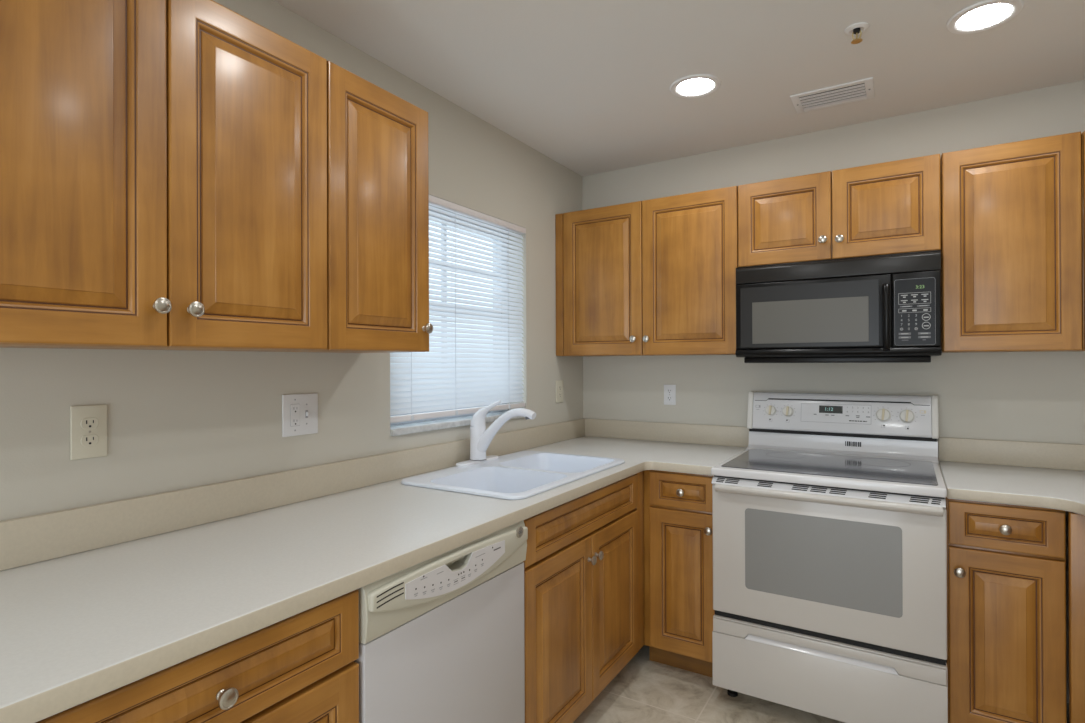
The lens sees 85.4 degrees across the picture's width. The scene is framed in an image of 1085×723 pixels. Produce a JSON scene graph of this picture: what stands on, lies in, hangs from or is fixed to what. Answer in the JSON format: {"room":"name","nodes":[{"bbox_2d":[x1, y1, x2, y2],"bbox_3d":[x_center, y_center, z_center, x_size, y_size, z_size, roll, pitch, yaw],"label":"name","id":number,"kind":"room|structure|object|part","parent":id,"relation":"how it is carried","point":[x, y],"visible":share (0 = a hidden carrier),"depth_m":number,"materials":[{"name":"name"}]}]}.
{"room":"kitchen","nodes":[
{"label":"kitchen","id":0,"kind":"room"},
{"bbox_2d":[0,0,582,520],"bbox_3d":[-1.323,0.134,1.099,0.200,2.424,6.000,0,0,32],"label":"wall","id":1,"kind":"structure","parent":0,"point":[177,419],"depth_m":1.74,"materials":[{"name":"beige paint"}]},
{"bbox_2d":[70,404,106,459],"bbox_3d":[-1.042,0.162,1.353,0.008,0.122,0.072,0,0,32],"label":"wall outlet","id":2,"kind":"object","parent":1,"relation":"attached to","point":[88,423],"visible":1,"depth_m":1.35,"materials":[{"name":"beige plastic"}]},
{"bbox_2d":[81,434,98,445],"bbox_3d":[-1.041,0.181,1.353,0.004,0.025,0.034,0,0,32],"label":"receptacle","id":3,"kind":"object","parent":2,"relation":"attached to","point":[86,439],"depth_m":1.35,"materials":[{"name":"beige plastic"}]},
{"bbox_2d":[81,418,98,428],"bbox_3d":[-1.041,0.142,1.353,0.004,0.025,0.034,0,0,32],"label":"receptacle","id":4,"kind":"object","parent":2,"relation":"attached to","point":[86,423],"depth_m":1.35,"materials":[{"name":"beige plastic"}]},
{"bbox_2d":[0,0,326,351],"bbox_3d":[-0.889,-0.411,1.284,0.343,0.762,0.784,0,0,32],"label":"upper cabinet","id":5,"kind":"object","parent":1,"relation":"attached to","point":[163,163],"visible":1,"depth_m":1.19,"materials":[{"name":"brown wood"}]},
{"bbox_3d":[-0.879,-0.411,1.047,0.020,0.760,0.387,0,0,32],"label":"door","id":6,"kind":"part","parent":5,"relation":"part of","materials":[{"name":"brown wood"}]},
{"bbox_3d":[-0.766,-0.112,1.181,0.028,0.033,0.033,0,0,32],"label":"knob","id":7,"kind":"part","parent":5,"relation":"part of","materials":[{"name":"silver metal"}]},
{"bbox_3d":[-0.732,-0.109,1.238,0.028,0.033,0.033,0,0,32],"label":"knob","id":8,"kind":"part","parent":5,"relation":"part of","materials":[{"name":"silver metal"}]},
{"bbox_3d":[-0.673,-0.412,1.380,0.020,0.760,0.388,0,0,32],"label":"door","id":9,"kind":"part","parent":5,"relation":"part of","materials":[{"name":"brown wood"}]},
{"bbox_2d":[282,393,317,436],"bbox_3d":[-0.747,0.165,1.823,0.015,0.128,0.125,0,0,32],"label":"switch plate","id":10,"kind":"object","parent":1,"relation":"attached to","point":[299,411],"visible":1,"depth_m":1.82,"materials":[{"name":"white plastic"}]},
{"bbox_2d":[290,404,299,426],"bbox_3d":[-0.759,0.165,1.806,0.003,0.068,0.033,0,0,32],"label":"receptacle","id":11,"kind":"object","parent":10,"relation":"attached to","point":[294,408],"depth_m":1.80,"materials":[{"name":"grey plastic"}]},
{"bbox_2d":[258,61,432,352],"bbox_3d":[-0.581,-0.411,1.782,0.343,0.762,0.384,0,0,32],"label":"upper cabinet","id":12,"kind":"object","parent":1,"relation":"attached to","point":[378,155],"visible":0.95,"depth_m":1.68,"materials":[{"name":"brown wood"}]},
{"bbox_3d":[-0.468,-0.412,1.712,0.020,0.760,0.380,0,0,32],"label":"door","id":13,"kind":"part","parent":12,"relation":"part of","materials":[{"name":"brown wood"}]},
{"bbox_3d":[-0.360,-0.103,1.838,0.028,0.033,0.033,0,0,32],"label":"knob","id":14,"kind":"part","parent":12,"relation":"part of","materials":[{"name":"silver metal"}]},
{"bbox_2d":[0,418,748,570],"bbox_3d":[-0.307,0.379,1.645,0.946,0.100,3.598,0,0,32],"label":"backsplash","id":15,"kind":"structure","parent":1,"relation":"attached to","point":[27,540],"depth_m":1.70,"materials":[{"name":"laminate"}]},
{"bbox_2d":[390,209,521,435],"bbox_3d":[-0.385,-0.195,2.574,0.184,0.935,0.905,0,0,32],"label":"window","id":16,"kind":"structure","parent":1,"relation":"in","point":[415,426],"depth_m":2.56,"materials":[{"name":"white plastic"}]},
{"bbox_3d":[-0.358,0.261,2.557,0.124,0.024,0.903,0,0,32],"label":"sill","id":17,"kind":"part","parent":16,"relation":"part of","materials":[{"name":"stone"}]},
{"bbox_2d":[390,195,525,422],"bbox_3d":[-0.332,-0.217,2.541,0.036,0.887,0.902,0,0,32],"label":"window blind","id":18,"kind":"object","parent":16,"relation":"attached to","point":[453,380],"visible":0.8,"depth_m":2.54,"materials":[{"name":"white plastic"}]},
{"bbox_3d":[-0.509,-0.204,2.256,0.027,0.857,0.014,0,0,32],"label":"ladder cord","id":19,"kind":"part","parent":18,"relation":"part of","materials":[{"name":"white fabric"}]},
{"bbox_3d":[-0.372,-0.204,2.477,0.027,0.857,0.014,0,0,32],"label":"ladder cord","id":20,"kind":"part","parent":18,"relation":"part of","materials":[{"name":"white fabric"}]},
{"bbox_3d":[-0.333,0.215,2.542,0.028,0.023,0.902,0,0,32],"label":"rail","id":21,"kind":"part","parent":18,"relation":"part of","materials":[{"name":"white plastic"}]},
{"bbox_3d":[-0.333,-0.646,2.541,0.036,0.028,0.902,0,0,32],"label":"head rail","id":22,"kind":"part","parent":18,"relation":"part of","materials":[{"name":"white plastic"}]},
{"bbox_3d":[-0.167,-0.204,2.809,0.027,0.857,0.014,0,0,32],"label":"ladder cord","id":23,"kind":"part","parent":18,"relation":"part of","materials":[{"name":"white fabric"}]},
{"bbox_2d":[429,223,497,342],"bbox_3d":[-0.436,-0.205,2.605,0.018,0.813,0.805,0,0,32],"label":"grille","id":24,"kind":"object","parent":16,"relation":"attached to","point":[437,223],"depth_m":2.71,"materials":[{"name":"white plastic"}]},
{"bbox_3d":[-0.434,-0.221,2.604,0.040,0.045,0.805,0,0,32],"label":"meeting rail","id":25,"kind":"part","parent":16,"relation":"part of","materials":[{"name":"white plastic"}]},
{"bbox_2d":[556,380,562,402],"bbox_3d":[0.093,0.162,3.187,0.008,0.120,0.074,0,0,32],"label":"switch plate","id":26,"kind":"object","parent":1,"relation":"attached to","point":[559,383],"visible":1,"depth_m":3.18,"materials":[{"name":"beige plastic"}]},
{"bbox_2d":[273,0,1084,175],"bbox_3d":[-0.099,-1.144,0.341,3.090,0.120,6.000,0,0,32],"label":"ceiling","id":27,"kind":"structure","parent":0,"point":[585,85],"depth_m":2.11,"materials":[{"name":"white paint"}]},
{"bbox_2d":[670,74,720,97],"bbox_3d":[0.600,-1.079,2.311,0.196,0.007,0.196,0,0,32],"label":"recessed light","id":28,"kind":"object","parent":27,"relation":"in","point":[695,85],"visible":1,"depth_m":2.30,"materials":[{"name":"white glass"}]},
{"bbox_2d":[790,77,874,113],"bbox_3d":[1.184,-1.080,2.402,0.294,0.009,0.192,0,0,32],"label":"ceiling vent","id":29,"kind":"object","parent":27,"relation":"in","point":[863,89],"visible":1,"depth_m":2.39,"materials":[{"name":"white metal"}]},
{"bbox_2d":[844,22,868,43],"bbox_3d":[1.023,-1.064,1.916,0.072,0.042,0.072,0,0,32],"label":"sprinkler","id":30,"kind":"object","parent":27,"relation":"attached to","point":[860,27],"visible":1,"depth_m":1.91,"materials":[{"name":"white metal"}]},
{"bbox_3d":[1.023,-1.065,1.916,0.029,0.036,0.022,0,0,32],"label":"frame","id":31,"kind":"part","parent":30,"relation":"part of","materials":[{"name":"black"}]},
{"bbox_2d":[946,0,1023,33],"bbox_3d":[1.388,-1.083,1.849,0.196,0.007,0.196,0,0,32],"label":"recessed light","id":32,"kind":"object","parent":27,"relation":"in","point":[985,15],"visible":1,"depth_m":1.84,"materials":[{"name":"white glass"}]},
{"bbox_2d":[573,645,1068,722],"bbox_3d":[-0.089,1.399,0.335,3.090,0.120,6.000,0,0,32],"label":"floor","id":33,"kind":"structure","parent":0,"point":[645,690],"depth_m":2.31,"materials":[{"name":"tile"}]},
{"bbox_2d":[36,590,358,722],"bbox_3d":[-0.795,0.906,1.125,0.658,0.874,0.612,0,0,32],"label":"base cabinet","id":34,"kind":"object","parent":33,"relation":"on","point":[301,667],"visible":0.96,"depth_m":1.04,"materials":[{"name":"brown wood"}]},
{"bbox_3d":[-0.522,0.554,0.970,0.028,0.033,0.033,0,0,32],"label":"knob","id":35,"kind":"part","parent":34,"relation":"part of","materials":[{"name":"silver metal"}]},
{"bbox_3d":[-0.548,0.776,0.972,0.020,0.293,0.606,0,0,32],"label":"drawer","id":36,"kind":"part","parent":34,"relation":"part of","materials":[{"name":"brown wood"}]},
{"bbox_2d":[354,520,527,722],"bbox_3d":[-0.451,0.907,1.637,0.609,0.871,0.610,0,0,32],"label":"dishwasher","id":37,"kind":"object","parent":33,"relation":"on","point":[441,637],"visible":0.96,"depth_m":1.45,"materials":[{"name":"white metal"}]},
{"bbox_3d":[-0.224,0.531,1.497,0.044,0.122,0.609,0,0,32],"label":"control panel","id":38,"kind":"part","parent":37,"relation":"part of","materials":[{"name":"beige plastic"}]},
{"bbox_3d":[-0.205,0.526,1.468,0.002,0.073,0.379,0,0,32],"label":"label panel","id":39,"kind":"part","parent":37,"relation":"part of","materials":[{"name":"white plastic"}]},
{"bbox_2d":[523,471,643,722],"bbox_3d":[-0.055,0.906,2.320,0.658,0.874,0.957,0,0,32],"label":"base cabinet","id":40,"kind":"object","parent":33,"relation":"on","point":[584,562],"visible":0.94,"depth_m":2.08,"materials":[{"name":"brown wood"}]},
{"bbox_2d":[0,418,748,722],"bbox_3d":[-0.307,0.398,1.645,0.946,0.138,3.598,0,0,32],"label":"countertop","id":41,"kind":"structure","parent":40,"relation":"on","point":[96,600],"depth_m":1.32,"materials":[{"name":"laminate"}]},
{"bbox_2d":[456,400,535,466],"bbox_3d":[-0.165,0.288,2.393,0.318,0.260,0.256,0,0,32],"label":"kitchen faucet","id":42,"kind":"object","parent":41,"relation":"on","point":[481,438],"visible":1,"depth_m":2.42,"materials":[{"name":"white metal"}]},
{"bbox_3d":[-0.269,0.414,2.458,0.056,0.010,0.256,0,0,32],"label":"plate","id":43,"kind":"part","parent":42,"relation":"part of","materials":[{"name":"white metal"}]},
{"bbox_3d":[-0.234,0.215,2.436,0.150,0.113,0.065,0,0,32],"label":"lever","id":44,"kind":"part","parent":42,"relation":"part of","materials":[{"name":"white"}]},
{"bbox_3d":[-0.157,0.287,2.389,0.301,0.202,0.057,0,0,32],"label":"spout","id":45,"kind":"part","parent":42,"relation":"part of","materials":[{"name":"white metal"}]},
{"bbox_2d":[401,451,624,499],"bbox_3d":[-0.075,0.514,2.293,0.524,0.191,0.840,0,0,32],"label":"sink","id":46,"kind":"object","parent":41,"relation":"in","point":[523,474],"visible":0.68,"depth_m":2.29,"materials":[{"name":"white enamel"},{"name":"porcelain"}]},
{"bbox_3d":[-0.151,0.513,2.102,0.399,0.190,0.384,0,0,32],"label":"bowl","id":47,"kind":"part","parent":46,"relation":"part of","materials":[{"name":"white ceramic"}]},
{"bbox_3d":[0.062,0.513,2.446,0.399,0.190,0.384,0,0,32],"label":"bowl","id":48,"kind":"part","parent":46,"relation":"part of","materials":[{"name":"white ceramic"}]},
{"bbox_3d":[0.057,0.930,1.948,0.020,0.601,0.434,0,0,32],"label":"door","id":49,"kind":"part","parent":40,"relation":"part of","materials":[{"name":"brown wood"}]},
{"bbox_3d":[0.170,0.548,2.133,0.020,0.142,0.868,0,0,32],"label":"false drawer","id":50,"kind":"part","parent":40,"relation":"part of","materials":[{"name":"brown wood"}]},
{"bbox_3d":[0.178,0.709,2.099,0.028,0.033,0.033,0,0,32],"label":"knob","id":51,"kind":"part","parent":40,"relation":"part of","materials":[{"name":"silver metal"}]},
{"bbox_3d":[0.207,0.707,2.146,0.028,0.033,0.033,0,0,32],"label":"knob","id":52,"kind":"part","parent":40,"relation":"part of","materials":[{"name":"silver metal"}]},
{"bbox_3d":[0.287,0.930,2.319,0.020,0.601,0.430,0,0,32],"label":"door","id":53,"kind":"part","parent":40,"relation":"part of","materials":[{"name":"brown wood"}]},
{"bbox_2d":[644,470,714,677],"bbox_3d":[0.728,0.904,2.732,0.334,0.874,0.658,0,0,32],"label":"base cabinet","id":54,"kind":"object","parent":33,"relation":"on","point":[679,612],"visible":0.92,"depth_m":2.48,"materials":[{"name":"brown wood"}]},
{"bbox_3d":[0.576,0.547,2.456,0.033,0.033,0.028,0,0,32],"label":"knob","id":55,"kind":"part","parent":54,"relation":"part of","materials":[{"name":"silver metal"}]},
{"bbox_3d":[0.589,0.547,2.476,0.290,0.142,0.020,0,0,32],"label":"drawer","id":56,"kind":"part","parent":54,"relation":"part of","materials":[{"name":"brown wood"}]},
{"bbox_3d":[0.591,0.929,2.475,0.290,0.601,0.020,0,0,32],"label":"door","id":57,"kind":"part","parent":54,"relation":"part of","materials":[{"name":"brown wood"}]},
{"bbox_3d":[0.675,0.689,2.394,0.033,0.033,0.028,0,0,32],"label":"knob","id":58,"kind":"part","parent":54,"relation":"part of","materials":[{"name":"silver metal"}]},
{"bbox_2d":[711,391,947,722],"bbox_3d":[1.161,0.742,2.385,0.764,1.194,0.742,0,0,32],"label":"electric range","id":59,"kind":"object","parent":33,"relation":"on","point":[830,525],"visible":1,"depth_m":2.13,"materials":[{"name":"white metal"}]},
{"bbox_3d":[1.079,0.233,2.782,0.050,0.050,0.024,0,0,32],"label":"burner knob","id":60,"kind":"part","parent":59,"relation":"part of","materials":[{"name":"white plastic"}]},
{"bbox_3d":[1.143,0.233,2.742,0.050,0.050,0.024,0,0,32],"label":"burner knob","id":61,"kind":"part","parent":59,"relation":"part of","materials":[{"name":"white plastic"}]},
{"bbox_3d":[0.984,1.045,2.107,0.500,0.015,0.012,0,0,32],"label":"finger pull","id":62,"kind":"part","parent":59,"relation":"part of","materials":[{"name":"white metal"}]},
{"bbox_3d":[0.980,0.488,2.086,0.728,0.034,0.043,0,0,32],"label":"door handle","id":63,"kind":"part","parent":59,"relation":"part of","materials":[{"name":"grey metal"}]},
{"bbox_3d":[0.990,0.466,2.111,0.754,0.030,0.045,0,0,32],"label":"vent trim","id":64,"kind":"part","parent":59,"relation":"part of","materials":[{"name":"white metal"}]},
{"bbox_2d":[711,449,946,497],"bbox_3d":[1.161,0.426,2.388,0.762,0.033,0.692,0,0,32],"label":"cooktop","id":65,"kind":"object","parent":59,"relation":"in","point":[852,471],"depth_m":2.23,"materials":[{"name":"grey glass"}]},
{"bbox_3d":[0.995,0.727,2.118,0.760,0.491,0.027,0,0,32],"label":"oven door","id":66,"kind":"part","parent":59,"relation":"part of","materials":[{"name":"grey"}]},
{"bbox_3d":[0.989,1.158,2.104,0.760,0.210,0.011,0,0,32],"label":"drawer","id":67,"kind":"part","parent":59,"relation":"part of","materials":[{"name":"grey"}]},
{"bbox_3d":[1.005,1.131,2.131,0.762,0.270,0.050,0,0,32],"label":"storage drawer","id":68,"kind":"part","parent":59,"relation":"part of","materials":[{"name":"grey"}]},
{"bbox_3d":[1.315,0.234,2.643,0.284,0.083,0.020,0,0,32],"label":"control panel","id":69,"kind":"part","parent":59,"relation":"part of","materials":[{"name":"grey plastic"}]},
{"bbox_3d":[1.470,0.232,2.539,0.058,0.058,0.026,0,0,32],"label":"burner knob","id":70,"kind":"part","parent":59,"relation":"part of","materials":[{"name":"white plastic"}]},
{"bbox_3d":[1.544,0.233,2.493,0.058,0.058,0.026,0,0,32],"label":"burner knob","id":71,"kind":"part","parent":59,"relation":"part of","materials":[{"name":"white plastic"}]},
{"bbox_2d":[945,497,1066,722],"bbox_3d":[1.654,0.899,2.158,0.308,0.874,0.658,0,0,32],"label":"base cabinet","id":72,"kind":"object","parent":33,"relation":"on","point":[1006,660],"visible":0.97,"depth_m":1.90,"materials":[{"name":"brown wood"}]},
{"bbox_3d":[1.386,0.700,1.954,0.033,0.033,0.028,0,0,32],"label":"knob","id":73,"kind":"part","parent":72,"relation":"part of","materials":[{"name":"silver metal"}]},
{"bbox_3d":[1.488,0.540,1.891,0.033,0.033,0.028,0,0,32],"label":"knob","id":74,"kind":"part","parent":72,"relation":"part of","materials":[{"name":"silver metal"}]},
{"bbox_3d":[1.500,0.542,1.912,0.299,0.142,0.020,0,0,32],"label":"drawer","id":75,"kind":"part","parent":72,"relation":"part of","materials":[{"name":"brown wood"}]},
{"bbox_2d":[1068,512,1084,722],"bbox_3d":[1.508,0.897,0.999,0.658,0.874,1.530,0,0,32],"label":"base cabinet","id":76,"kind":"object","parent":33,"relation":"on","point":[1076,522],"visible":0.96,"depth_m":1.79,"materials":[{"name":"brown wood"}]},
{"bbox_2d":[938,437,1084,515],"bbox_3d":[1.504,0.390,1.288,0.972,0.138,2.298,0,0,32],"label":"countertop","id":77,"kind":"structure","parent":76,"relation":"on","point":[1021,473],"depth_m":2.25,"materials":[{"name":"laminate"}]},
{"bbox_2d":[582,80,1084,702],"bbox_3d":[1.433,0.127,2.804,2.690,2.424,0.200,0,0,32],"label":"wall","id":78,"kind":"structure","parent":0,"point":[1008,396],"depth_m":2.66,"materials":[{"name":"beige paint"}]},
{"bbox_2d":[555,186,737,355],"bbox_3d":[0.549,-0.412,3.029,0.956,0.762,0.343,0,0,32],"label":"upper cabinet","id":79,"kind":"object","parent":78,"relation":"attached to","point":[652,277],"visible":0.97,"depth_m":2.87,"materials":[{"name":"brown wood"}]},
{"bbox_3d":[0.304,-0.412,3.024,0.444,0.760,0.020,0,0,32],"label":"door","id":80,"kind":"part","parent":79,"relation":"part of","materials":[{"name":"brown wood"}]},
{"bbox_3d":[0.447,-0.112,2.907,0.033,0.033,0.028,0,0,32],"label":"knob","id":81,"kind":"part","parent":79,"relation":"part of","materials":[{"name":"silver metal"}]},
{"bbox_3d":[0.506,-0.111,2.871,0.033,0.033,0.028,0,0,32],"label":"knob","id":82,"kind":"part","parent":79,"relation":"part of","materials":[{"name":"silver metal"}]},
{"bbox_3d":[0.690,-0.414,2.785,0.456,0.760,0.020,0,0,32],"label":"door","id":83,"kind":"part","parent":79,"relation":"part of","materials":[{"name":"brown wood"}]},
{"bbox_2d":[664,385,675,404],"bbox_3d":[0.681,0.178,3.147,0.066,0.108,0.008,0,0,32],"label":"wall outlet","id":84,"kind":"object","parent":78,"relation":"attached to","point":[669,390],"visible":1,"depth_m":3.14,"materials":[{"name":"white plastic"}]},
{"bbox_2d":[738,154,940,266],"bbox_3d":[1.279,-0.612,2.577,0.761,0.371,0.343,0,0,32],"label":"upper cabinet","id":85,"kind":"object","parent":78,"relation":"attached to","point":[892,207],"visible":0.98,"depth_m":2.43,"materials":[{"name":"brown wood"}]},
{"bbox_3d":[1.048,-0.611,2.563,0.378,0.369,0.020,0,0,32],"label":"door","id":86,"kind":"part","parent":85,"relation":"part of","materials":[{"name":"brown wood"}]},
{"bbox_3d":[1.171,-0.509,2.459,0.033,0.033,0.028,0,0,32],"label":"knob","id":87,"kind":"part","parent":85,"relation":"part of","materials":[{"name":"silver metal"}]},
{"bbox_2d":[735,250,941,362],"bbox_3d":[1.252,-0.207,2.530,0.756,0.424,0.448,0,0,32],"label":"microwave oven","id":88,"kind":"object","parent":85,"relation":"attached to","point":[877,308],"visible":1,"depth_m":2.36,"materials":[{"name":"black plastic"}]},
{"bbox_3d":[1.087,-0.191,2.429,0.525,0.259,0.002,0,0,32],"label":"door panel","id":89,"kind":"part","parent":88,"relation":"part of","materials":[{"name":"black glass"}]},
{"bbox_3d":[1.105,-0.196,2.436,0.588,0.282,0.030,0,0,32],"label":"door","id":90,"kind":"part","parent":88,"relation":"part of","materials":[{"name":"black glass"}]},
{"bbox_3d":[1.171,-0.038,2.392,0.749,0.034,0.035,0,0,32],"label":"trim","id":91,"kind":"part","parent":88,"relation":"part of","materials":[{"name":"black plastic"}]},
{"bbox_3d":[1.321,-0.171,2.259,0.023,0.259,0.058,0,0,32],"label":"door handle","id":92,"kind":"part","parent":88,"relation":"part of","materials":[{"name":"black plastic"}]},
{"bbox_3d":[1.422,-0.198,2.239,0.155,0.282,0.030,0,0,32],"label":"control panel","id":93,"kind":"part","parent":88,"relation":"part of","materials":[{"name":"black plastic"}]},
{"bbox_3d":[1.224,-0.506,2.426,0.033,0.033,0.028,0,0,32],"label":"knob","id":94,"kind":"part","parent":85,"relation":"part of","materials":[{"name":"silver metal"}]},
{"bbox_3d":[1.372,-0.613,2.363,0.374,0.369,0.020,0,0,32],"label":"door","id":95,"kind":"part","parent":85,"relation":"part of","materials":[{"name":"brown wood"}]},
{"bbox_2d":[940,131,1081,352],"bbox_3d":[1.785,-0.419,2.280,0.404,0.762,0.315,0,0,32],"label":"upper cabinet","id":96,"kind":"object","parent":78,"relation":"attached to","point":[1011,213],"visible":0.89,"depth_m":2.14,"materials":[{"name":"brown wood"}]},
{"bbox_2d":[938,437,1084,470],"bbox_3d":[1.504,0.371,1.288,0.972,0.100,2.298,0,0,32],"label":"backsplash","id":97,"kind":"structure","parent":78,"relation":"attached to","point":[965,450],"depth_m":2.37,"materials":[{"name":"laminate"}]},
{"bbox_2d":[1064,131,1084,351],"bbox_3d":[2.196,-0.421,2.025,0.558,0.762,0.315,0,0,32],"label":"upper cabinet","id":98,"kind":"object","parent":78,"relation":"attached to","point":[1082,133],"visible":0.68,"depth_m":2.06,"materials":[{"name":"brown wood"}]},
{"bbox_3d":[2.053,-0.421,1.941,0.397,0.760,0.020,0,0,32],"label":"door","id":99,"kind":"part","parent":98,"relation":"part of","materials":[{"name":"brown wood"}]}
]}

